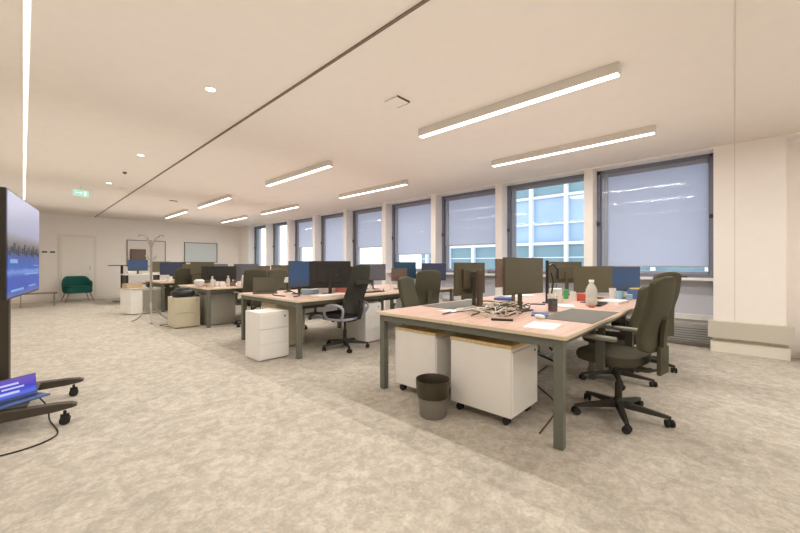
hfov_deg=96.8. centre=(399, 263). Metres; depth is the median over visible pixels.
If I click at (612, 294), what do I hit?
mug
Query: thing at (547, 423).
cable
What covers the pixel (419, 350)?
drawer pedestal
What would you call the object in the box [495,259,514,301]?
monitor
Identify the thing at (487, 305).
cable
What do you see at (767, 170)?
wall
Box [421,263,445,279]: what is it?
monitor
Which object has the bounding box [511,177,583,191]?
roller blind
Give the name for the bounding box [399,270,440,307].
office chair
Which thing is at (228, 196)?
linear light
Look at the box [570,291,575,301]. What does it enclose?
cup
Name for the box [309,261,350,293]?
monitor
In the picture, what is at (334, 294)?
paper stack
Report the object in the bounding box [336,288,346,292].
folder
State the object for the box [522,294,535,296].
paper stack
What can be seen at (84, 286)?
cushion
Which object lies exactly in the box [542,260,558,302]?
stand
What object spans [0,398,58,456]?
power cable
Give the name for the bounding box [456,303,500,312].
cable
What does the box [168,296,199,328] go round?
drawer pedestal
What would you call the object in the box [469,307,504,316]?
cable
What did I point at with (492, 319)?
case
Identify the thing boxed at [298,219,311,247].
roller blind
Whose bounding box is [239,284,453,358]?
desk
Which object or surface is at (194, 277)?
office chair
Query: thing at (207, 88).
recessed light
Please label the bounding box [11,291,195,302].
baseboard
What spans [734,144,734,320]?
trim
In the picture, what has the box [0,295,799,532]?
floor
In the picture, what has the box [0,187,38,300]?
television
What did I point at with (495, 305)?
cable
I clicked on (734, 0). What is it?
trim
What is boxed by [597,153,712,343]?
window
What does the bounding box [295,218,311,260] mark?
window
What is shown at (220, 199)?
diffuser
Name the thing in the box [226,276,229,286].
bottle
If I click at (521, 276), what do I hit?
monitor
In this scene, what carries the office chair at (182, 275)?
on the floor
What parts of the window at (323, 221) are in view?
frame, jamb rail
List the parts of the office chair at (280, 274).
backrest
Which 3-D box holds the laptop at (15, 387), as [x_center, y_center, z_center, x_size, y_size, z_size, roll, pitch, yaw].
[-2.834,0.933,2.564,0.166,0.164,0.420,0,0,13]
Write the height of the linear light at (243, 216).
0.091 m
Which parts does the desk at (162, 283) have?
leg, frame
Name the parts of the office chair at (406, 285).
backrest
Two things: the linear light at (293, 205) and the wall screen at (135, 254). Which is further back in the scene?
the wall screen at (135, 254)
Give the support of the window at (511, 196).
in the wall at (767, 170)
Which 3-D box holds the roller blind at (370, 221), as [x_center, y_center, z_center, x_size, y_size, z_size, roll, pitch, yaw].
[-0.823,-1.010,10.198,1.400,1.080,0.040,0,0,43]
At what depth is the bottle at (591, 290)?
3.85 m
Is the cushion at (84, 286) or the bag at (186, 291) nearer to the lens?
the bag at (186, 291)
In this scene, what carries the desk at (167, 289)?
on the floor
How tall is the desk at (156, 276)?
0.890 m
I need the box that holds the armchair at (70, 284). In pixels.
[60,276,94,302]
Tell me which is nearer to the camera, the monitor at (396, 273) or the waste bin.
the waste bin
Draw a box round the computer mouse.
[535,314,544,318]
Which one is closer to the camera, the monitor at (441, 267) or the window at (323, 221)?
the monitor at (441, 267)
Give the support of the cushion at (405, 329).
on the drawer pedestal at (419, 350)
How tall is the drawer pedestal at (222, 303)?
0.645 m
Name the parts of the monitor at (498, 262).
casing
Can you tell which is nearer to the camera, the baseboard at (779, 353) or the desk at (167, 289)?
the baseboard at (779, 353)
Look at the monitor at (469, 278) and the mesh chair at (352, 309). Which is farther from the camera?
the mesh chair at (352, 309)
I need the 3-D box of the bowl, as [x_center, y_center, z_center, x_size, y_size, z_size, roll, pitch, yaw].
[-4.057,0.384,7.172,0.200,0.150,0.200,0,0,43]
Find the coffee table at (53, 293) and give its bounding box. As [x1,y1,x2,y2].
[20,292,57,307]
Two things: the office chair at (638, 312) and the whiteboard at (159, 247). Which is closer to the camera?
the office chair at (638, 312)
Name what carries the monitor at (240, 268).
on the desk at (208, 290)
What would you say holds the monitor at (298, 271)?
on the desk at (304, 301)
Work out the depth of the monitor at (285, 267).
8.54 m
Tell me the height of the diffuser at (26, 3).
0.005 m
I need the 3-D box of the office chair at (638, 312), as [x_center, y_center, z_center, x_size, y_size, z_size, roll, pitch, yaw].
[2.248,0.699,3.677,0.668,1.001,0.686,0,0,-39]
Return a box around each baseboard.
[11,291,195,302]
[710,340,790,360]
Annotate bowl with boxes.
[194,279,204,286]
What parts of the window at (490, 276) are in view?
jamb rail, panel, frame, sill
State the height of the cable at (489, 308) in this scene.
0.054 m
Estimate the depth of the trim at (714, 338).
4.64 m
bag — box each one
[171,287,194,297]
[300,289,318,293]
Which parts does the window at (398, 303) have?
jamb rail, heater casing, sash frame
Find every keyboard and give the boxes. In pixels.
[366,290,384,292]
[596,301,607,306]
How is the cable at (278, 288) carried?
on the desk at (304, 301)
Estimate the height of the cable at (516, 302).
0.061 m
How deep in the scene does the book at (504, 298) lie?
4.49 m
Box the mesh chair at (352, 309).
[322,264,370,353]
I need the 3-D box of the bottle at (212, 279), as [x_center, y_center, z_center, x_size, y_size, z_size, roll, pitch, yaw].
[-3.615,0.348,6.838,0.069,0.220,0.070,0,0,43]
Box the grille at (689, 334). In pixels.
[667,327,709,342]
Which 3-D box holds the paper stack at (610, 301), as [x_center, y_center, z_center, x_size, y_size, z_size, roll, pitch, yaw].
[2.534,0.444,4.207,0.300,0.030,0.220,0,0,-39]
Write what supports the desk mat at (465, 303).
on the desk at (422, 316)
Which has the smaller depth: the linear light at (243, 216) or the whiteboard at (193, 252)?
the linear light at (243, 216)
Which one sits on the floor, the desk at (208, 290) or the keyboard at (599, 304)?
the desk at (208, 290)
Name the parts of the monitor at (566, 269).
casing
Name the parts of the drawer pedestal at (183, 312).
drawer, drawer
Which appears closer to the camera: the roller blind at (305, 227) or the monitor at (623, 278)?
the monitor at (623, 278)
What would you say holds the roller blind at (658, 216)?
attached to the window at (695, 298)
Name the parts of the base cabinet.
tambour door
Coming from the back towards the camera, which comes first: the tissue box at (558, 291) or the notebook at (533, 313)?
the tissue box at (558, 291)
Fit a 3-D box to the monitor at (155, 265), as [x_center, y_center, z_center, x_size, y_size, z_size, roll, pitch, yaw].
[-7.795,0.115,11.604,0.550,0.390,0.170,0,0,-39]
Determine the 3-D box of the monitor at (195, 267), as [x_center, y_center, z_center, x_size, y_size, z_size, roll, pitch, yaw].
[-4.224,0.209,7.590,0.440,0.498,0.170,0,0,-27]
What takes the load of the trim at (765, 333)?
attached to the wall at (767, 170)
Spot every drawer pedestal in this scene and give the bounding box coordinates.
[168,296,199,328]
[199,291,234,324]
[245,308,288,360]
[261,302,304,345]
[346,300,380,341]
[395,324,459,389]
[450,333,536,424]
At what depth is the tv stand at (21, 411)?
2.69 m
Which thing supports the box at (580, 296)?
on the desk at (422, 316)
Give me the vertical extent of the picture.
0.326 m
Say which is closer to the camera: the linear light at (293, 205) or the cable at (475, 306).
the cable at (475, 306)
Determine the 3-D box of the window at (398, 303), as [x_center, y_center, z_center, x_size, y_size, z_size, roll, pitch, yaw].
[0.331,-0.198,9.008,1.520,2.795,0.370,0,0,43]
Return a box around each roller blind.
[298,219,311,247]
[323,215,342,260]
[355,208,381,247]
[395,201,430,254]
[445,191,494,245]
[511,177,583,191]
[601,158,708,266]
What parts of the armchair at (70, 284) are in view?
backrest, seat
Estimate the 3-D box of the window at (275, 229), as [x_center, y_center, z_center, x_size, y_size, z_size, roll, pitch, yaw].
[-4.489,-0.198,13.547,1.520,2.795,0.370,0,0,43]
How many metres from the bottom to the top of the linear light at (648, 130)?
0.091 m
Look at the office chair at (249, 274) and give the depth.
6.74 m
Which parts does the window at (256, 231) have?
jamb rail, frame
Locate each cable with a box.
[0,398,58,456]
[272,288,299,296]
[442,306,484,314]
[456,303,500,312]
[461,305,495,310]
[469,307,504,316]
[471,308,510,315]
[480,308,518,315]
[493,305,529,311]
[501,302,530,309]
[537,347,552,361]
[537,350,552,355]
[537,366,552,433]
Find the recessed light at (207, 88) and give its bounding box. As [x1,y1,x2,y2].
[204,86,216,91]
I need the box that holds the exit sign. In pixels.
[73,187,88,196]
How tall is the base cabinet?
0.600 m
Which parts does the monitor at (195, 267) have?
casing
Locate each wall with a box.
[11,213,238,300]
[239,132,799,358]
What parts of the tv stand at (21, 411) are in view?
leg, leg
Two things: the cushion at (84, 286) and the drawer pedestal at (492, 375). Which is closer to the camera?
the drawer pedestal at (492, 375)
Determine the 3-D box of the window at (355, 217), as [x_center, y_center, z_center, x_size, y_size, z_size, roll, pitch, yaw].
[-0.874,-0.198,10.143,1.520,2.795,0.370,0,0,43]
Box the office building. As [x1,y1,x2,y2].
[421,181,707,270]
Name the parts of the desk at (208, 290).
leg, frame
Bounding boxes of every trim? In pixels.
[59,234,95,300]
[708,320,793,345]
[713,337,787,347]
[734,0,735,143]
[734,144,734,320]
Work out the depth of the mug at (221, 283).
7.22 m
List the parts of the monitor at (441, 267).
casing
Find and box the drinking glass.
[548,298,557,310]
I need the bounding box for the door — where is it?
[62,236,93,300]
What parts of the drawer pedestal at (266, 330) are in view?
drawer, drawer, drawer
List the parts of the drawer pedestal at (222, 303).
drawer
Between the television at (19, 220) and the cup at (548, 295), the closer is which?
the television at (19, 220)
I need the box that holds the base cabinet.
[119,286,165,313]
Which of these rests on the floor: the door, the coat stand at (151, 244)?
the coat stand at (151, 244)
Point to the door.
(77, 252)
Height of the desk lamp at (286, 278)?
0.245 m
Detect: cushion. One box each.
[66,285,90,288]
[395,324,451,335]
[450,333,527,349]
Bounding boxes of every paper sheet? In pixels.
[437,309,464,312]
[523,321,560,329]
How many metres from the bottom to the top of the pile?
0.130 m
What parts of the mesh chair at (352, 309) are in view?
armrest, seat, backrest, armrest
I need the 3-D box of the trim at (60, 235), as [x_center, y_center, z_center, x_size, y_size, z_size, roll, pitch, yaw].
[-10.770,0.115,11.879,0.030,2.170,0.930,0,0,43]
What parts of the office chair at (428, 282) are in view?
backrest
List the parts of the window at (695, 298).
jamb rail, frame, sash frame, panel, heater casing, sill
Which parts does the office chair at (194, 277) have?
backrest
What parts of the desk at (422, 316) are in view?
leg, frame, leg, leg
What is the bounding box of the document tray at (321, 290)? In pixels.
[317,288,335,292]
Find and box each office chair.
[169,268,196,295]
[191,275,209,295]
[233,269,266,326]
[268,269,306,328]
[301,288,322,319]
[398,276,419,324]
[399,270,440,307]
[461,294,471,299]
[571,276,675,434]
[579,285,657,390]
[611,272,680,372]
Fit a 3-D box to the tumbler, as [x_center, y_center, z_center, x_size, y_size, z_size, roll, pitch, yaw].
[2.685,0.394,4.339,0.089,0.130,0.090,0,0,43]
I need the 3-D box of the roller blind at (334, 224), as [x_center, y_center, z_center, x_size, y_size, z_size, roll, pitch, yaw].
[-2.028,-0.665,11.332,1.400,1.770,0.040,0,0,43]
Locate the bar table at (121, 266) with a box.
[108,265,127,301]
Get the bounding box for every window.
[254,225,264,265]
[270,222,286,269]
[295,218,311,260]
[321,213,342,260]
[352,206,381,301]
[387,199,430,308]
[442,188,494,299]
[507,174,583,293]
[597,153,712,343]
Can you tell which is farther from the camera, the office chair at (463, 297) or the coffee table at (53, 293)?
the coffee table at (53, 293)
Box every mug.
[219,281,224,286]
[609,288,615,298]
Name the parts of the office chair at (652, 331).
armrest, seat, armrest, backrest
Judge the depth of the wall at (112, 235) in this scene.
12.61 m
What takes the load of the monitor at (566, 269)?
on the desk at (422, 316)
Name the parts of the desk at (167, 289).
drawer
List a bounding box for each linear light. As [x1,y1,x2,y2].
[165,209,187,217]
[198,194,231,207]
[221,215,247,222]
[261,204,298,214]
[265,160,332,186]
[339,180,407,198]
[418,61,620,137]
[491,125,655,166]
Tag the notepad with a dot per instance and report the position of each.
(559, 305)
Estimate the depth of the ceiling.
3.33 m
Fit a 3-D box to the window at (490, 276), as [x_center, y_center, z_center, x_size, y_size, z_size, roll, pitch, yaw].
[1.536,-0.198,7.874,1.520,2.795,0.370,0,0,43]
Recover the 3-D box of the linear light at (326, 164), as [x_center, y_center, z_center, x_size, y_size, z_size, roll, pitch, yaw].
[-1.851,-1.575,6.276,2.100,0.091,0.080,0,0,43]
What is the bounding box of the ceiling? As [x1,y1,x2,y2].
[0,0,799,226]
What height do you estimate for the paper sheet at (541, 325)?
0.001 m
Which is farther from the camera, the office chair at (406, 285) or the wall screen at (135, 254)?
the wall screen at (135, 254)
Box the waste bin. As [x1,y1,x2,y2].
[416,373,449,420]
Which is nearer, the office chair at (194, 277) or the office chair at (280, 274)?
the office chair at (280, 274)
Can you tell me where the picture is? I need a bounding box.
[9,243,37,292]
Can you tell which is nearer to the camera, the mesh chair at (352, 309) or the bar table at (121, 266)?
the mesh chair at (352, 309)
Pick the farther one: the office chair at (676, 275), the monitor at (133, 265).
the monitor at (133, 265)
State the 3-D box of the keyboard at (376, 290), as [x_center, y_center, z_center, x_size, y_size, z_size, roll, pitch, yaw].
[-0.442,0.450,5.773,0.130,0.018,0.420,0,0,43]
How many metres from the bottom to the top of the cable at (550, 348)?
0.208 m
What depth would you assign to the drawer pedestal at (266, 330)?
4.46 m
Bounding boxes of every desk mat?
[423,300,486,308]
[545,308,618,323]
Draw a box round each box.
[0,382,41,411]
[122,283,142,287]
[549,288,561,302]
[577,293,585,300]
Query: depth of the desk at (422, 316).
2.88 m
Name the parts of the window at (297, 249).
jamb rail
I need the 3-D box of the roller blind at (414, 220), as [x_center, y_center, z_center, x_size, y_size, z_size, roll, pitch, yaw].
[0.382,-0.895,9.063,1.400,1.310,0.040,0,0,43]
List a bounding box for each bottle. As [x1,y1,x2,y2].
[210,276,213,287]
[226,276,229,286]
[585,280,596,305]
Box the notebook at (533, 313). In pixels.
[531,312,547,316]
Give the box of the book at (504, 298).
[494,296,510,300]
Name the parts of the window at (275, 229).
jamb rail, frame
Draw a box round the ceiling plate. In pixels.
[385,95,409,107]
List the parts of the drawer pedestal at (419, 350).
drawer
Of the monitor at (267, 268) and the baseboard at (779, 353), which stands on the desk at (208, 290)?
the monitor at (267, 268)
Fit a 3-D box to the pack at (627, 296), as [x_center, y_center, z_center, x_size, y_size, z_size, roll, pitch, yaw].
[2.920,0.423,4.530,0.080,0.070,0.130,0,0,33]
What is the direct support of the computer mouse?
on the desk at (422, 316)
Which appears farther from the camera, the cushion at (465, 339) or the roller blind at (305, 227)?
the roller blind at (305, 227)
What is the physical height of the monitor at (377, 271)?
0.458 m
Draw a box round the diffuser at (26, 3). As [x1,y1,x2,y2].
[23,0,29,199]
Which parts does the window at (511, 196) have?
jamb rail, frame, panel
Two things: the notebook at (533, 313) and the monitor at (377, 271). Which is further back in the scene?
the monitor at (377, 271)
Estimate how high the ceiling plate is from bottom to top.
0.017 m
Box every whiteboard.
[127,240,165,266]
[184,242,216,262]
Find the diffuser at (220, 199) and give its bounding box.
[198,198,230,207]
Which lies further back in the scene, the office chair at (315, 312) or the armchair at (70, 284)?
the armchair at (70, 284)
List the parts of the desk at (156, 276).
leg, leg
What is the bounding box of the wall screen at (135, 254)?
[130,249,145,259]
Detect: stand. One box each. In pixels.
[0,299,83,424]
[131,234,167,323]
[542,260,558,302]
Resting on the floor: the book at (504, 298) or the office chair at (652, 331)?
the office chair at (652, 331)
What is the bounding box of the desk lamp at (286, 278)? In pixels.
[283,277,289,291]
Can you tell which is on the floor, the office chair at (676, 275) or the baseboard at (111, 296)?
the office chair at (676, 275)
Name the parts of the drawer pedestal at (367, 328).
drawer, drawer, drawer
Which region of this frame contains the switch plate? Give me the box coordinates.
[40,249,56,254]
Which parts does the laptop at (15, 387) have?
lid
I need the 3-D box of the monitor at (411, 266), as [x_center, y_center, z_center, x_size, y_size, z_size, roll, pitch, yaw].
[0.094,0.209,7.212,0.460,0.498,0.170,0,0,-17]
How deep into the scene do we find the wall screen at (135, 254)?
12.99 m
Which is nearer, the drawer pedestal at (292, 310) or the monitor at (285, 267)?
the drawer pedestal at (292, 310)
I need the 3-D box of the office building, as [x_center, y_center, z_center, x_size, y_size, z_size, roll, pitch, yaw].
[18.085,-2.800,9.673,39.070,26.000,8.120,0,0,43]
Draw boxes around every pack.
[563,289,567,298]
[625,294,632,299]
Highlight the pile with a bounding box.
[627,289,638,298]
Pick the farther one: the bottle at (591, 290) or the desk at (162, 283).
the desk at (162, 283)
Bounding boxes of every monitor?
[128,260,147,273]
[152,262,171,273]
[160,262,181,280]
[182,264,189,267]
[190,262,213,285]
[201,266,235,285]
[234,264,257,281]
[258,266,269,276]
[271,265,287,270]
[288,261,308,293]
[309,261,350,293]
[367,264,385,288]
[391,268,406,288]
[394,262,415,278]
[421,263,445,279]
[454,262,484,309]
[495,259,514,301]
[503,257,542,311]
[549,262,581,294]
[574,266,614,298]
[612,267,639,298]
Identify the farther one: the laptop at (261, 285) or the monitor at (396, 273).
the monitor at (396, 273)
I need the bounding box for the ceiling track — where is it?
[95,0,429,216]
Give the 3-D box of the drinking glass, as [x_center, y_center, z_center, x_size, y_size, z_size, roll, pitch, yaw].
[1.468,0.384,3.412,0.096,0.150,0.096,0,0,43]
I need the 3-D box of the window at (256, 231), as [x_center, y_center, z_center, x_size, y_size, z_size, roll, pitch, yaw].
[-5.694,-0.198,14.681,1.520,2.795,0.370,0,0,43]
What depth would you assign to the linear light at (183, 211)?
11.00 m
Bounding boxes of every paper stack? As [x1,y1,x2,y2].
[311,293,344,297]
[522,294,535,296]
[599,299,628,303]
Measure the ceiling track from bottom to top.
0.012 m
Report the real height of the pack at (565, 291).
0.120 m
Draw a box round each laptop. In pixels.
[0,373,49,409]
[253,277,277,293]
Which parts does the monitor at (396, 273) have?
casing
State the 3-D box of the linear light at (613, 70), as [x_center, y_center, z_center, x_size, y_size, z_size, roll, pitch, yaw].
[1.010,-1.575,3.582,2.100,0.091,0.080,0,0,43]
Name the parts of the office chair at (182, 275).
backrest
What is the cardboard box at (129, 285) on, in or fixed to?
on the base cabinet
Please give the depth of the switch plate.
11.36 m
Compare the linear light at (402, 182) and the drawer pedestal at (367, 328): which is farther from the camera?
the linear light at (402, 182)
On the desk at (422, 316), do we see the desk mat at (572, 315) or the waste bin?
the desk mat at (572, 315)
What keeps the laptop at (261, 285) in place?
on the desk at (304, 301)
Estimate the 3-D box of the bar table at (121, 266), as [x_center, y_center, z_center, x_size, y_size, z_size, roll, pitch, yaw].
[-8.953,0.618,11.425,0.600,1.165,0.660,0,0,43]
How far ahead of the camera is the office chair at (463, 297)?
5.68 m
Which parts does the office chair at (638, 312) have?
armrest, seat, armrest, backrest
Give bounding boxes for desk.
[120,273,159,285]
[144,279,236,311]
[157,285,174,309]
[178,283,312,327]
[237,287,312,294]
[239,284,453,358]
[376,292,651,450]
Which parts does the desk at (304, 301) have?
leg, leg, leg, frame, leg, leg, leg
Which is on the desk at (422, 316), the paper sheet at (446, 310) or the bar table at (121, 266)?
the paper sheet at (446, 310)
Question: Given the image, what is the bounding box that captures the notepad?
[558,304,574,308]
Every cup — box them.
[547,294,555,297]
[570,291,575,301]
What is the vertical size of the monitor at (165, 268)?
0.498 m
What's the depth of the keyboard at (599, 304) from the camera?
3.96 m
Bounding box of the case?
[491,318,512,320]
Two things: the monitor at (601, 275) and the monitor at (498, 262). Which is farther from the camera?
the monitor at (601, 275)
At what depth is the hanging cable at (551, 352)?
2.90 m
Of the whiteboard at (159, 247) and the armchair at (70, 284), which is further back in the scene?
the whiteboard at (159, 247)
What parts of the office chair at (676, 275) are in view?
seat, backrest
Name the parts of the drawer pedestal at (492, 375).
drawer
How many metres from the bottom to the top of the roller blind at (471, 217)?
1.130 m
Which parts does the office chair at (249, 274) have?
armrest, seat, backrest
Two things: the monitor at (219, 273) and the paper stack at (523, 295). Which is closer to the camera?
the paper stack at (523, 295)
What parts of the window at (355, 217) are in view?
frame, jamb rail, sash frame, panel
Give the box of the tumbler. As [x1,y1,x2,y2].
[615,291,623,299]
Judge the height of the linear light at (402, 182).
0.091 m

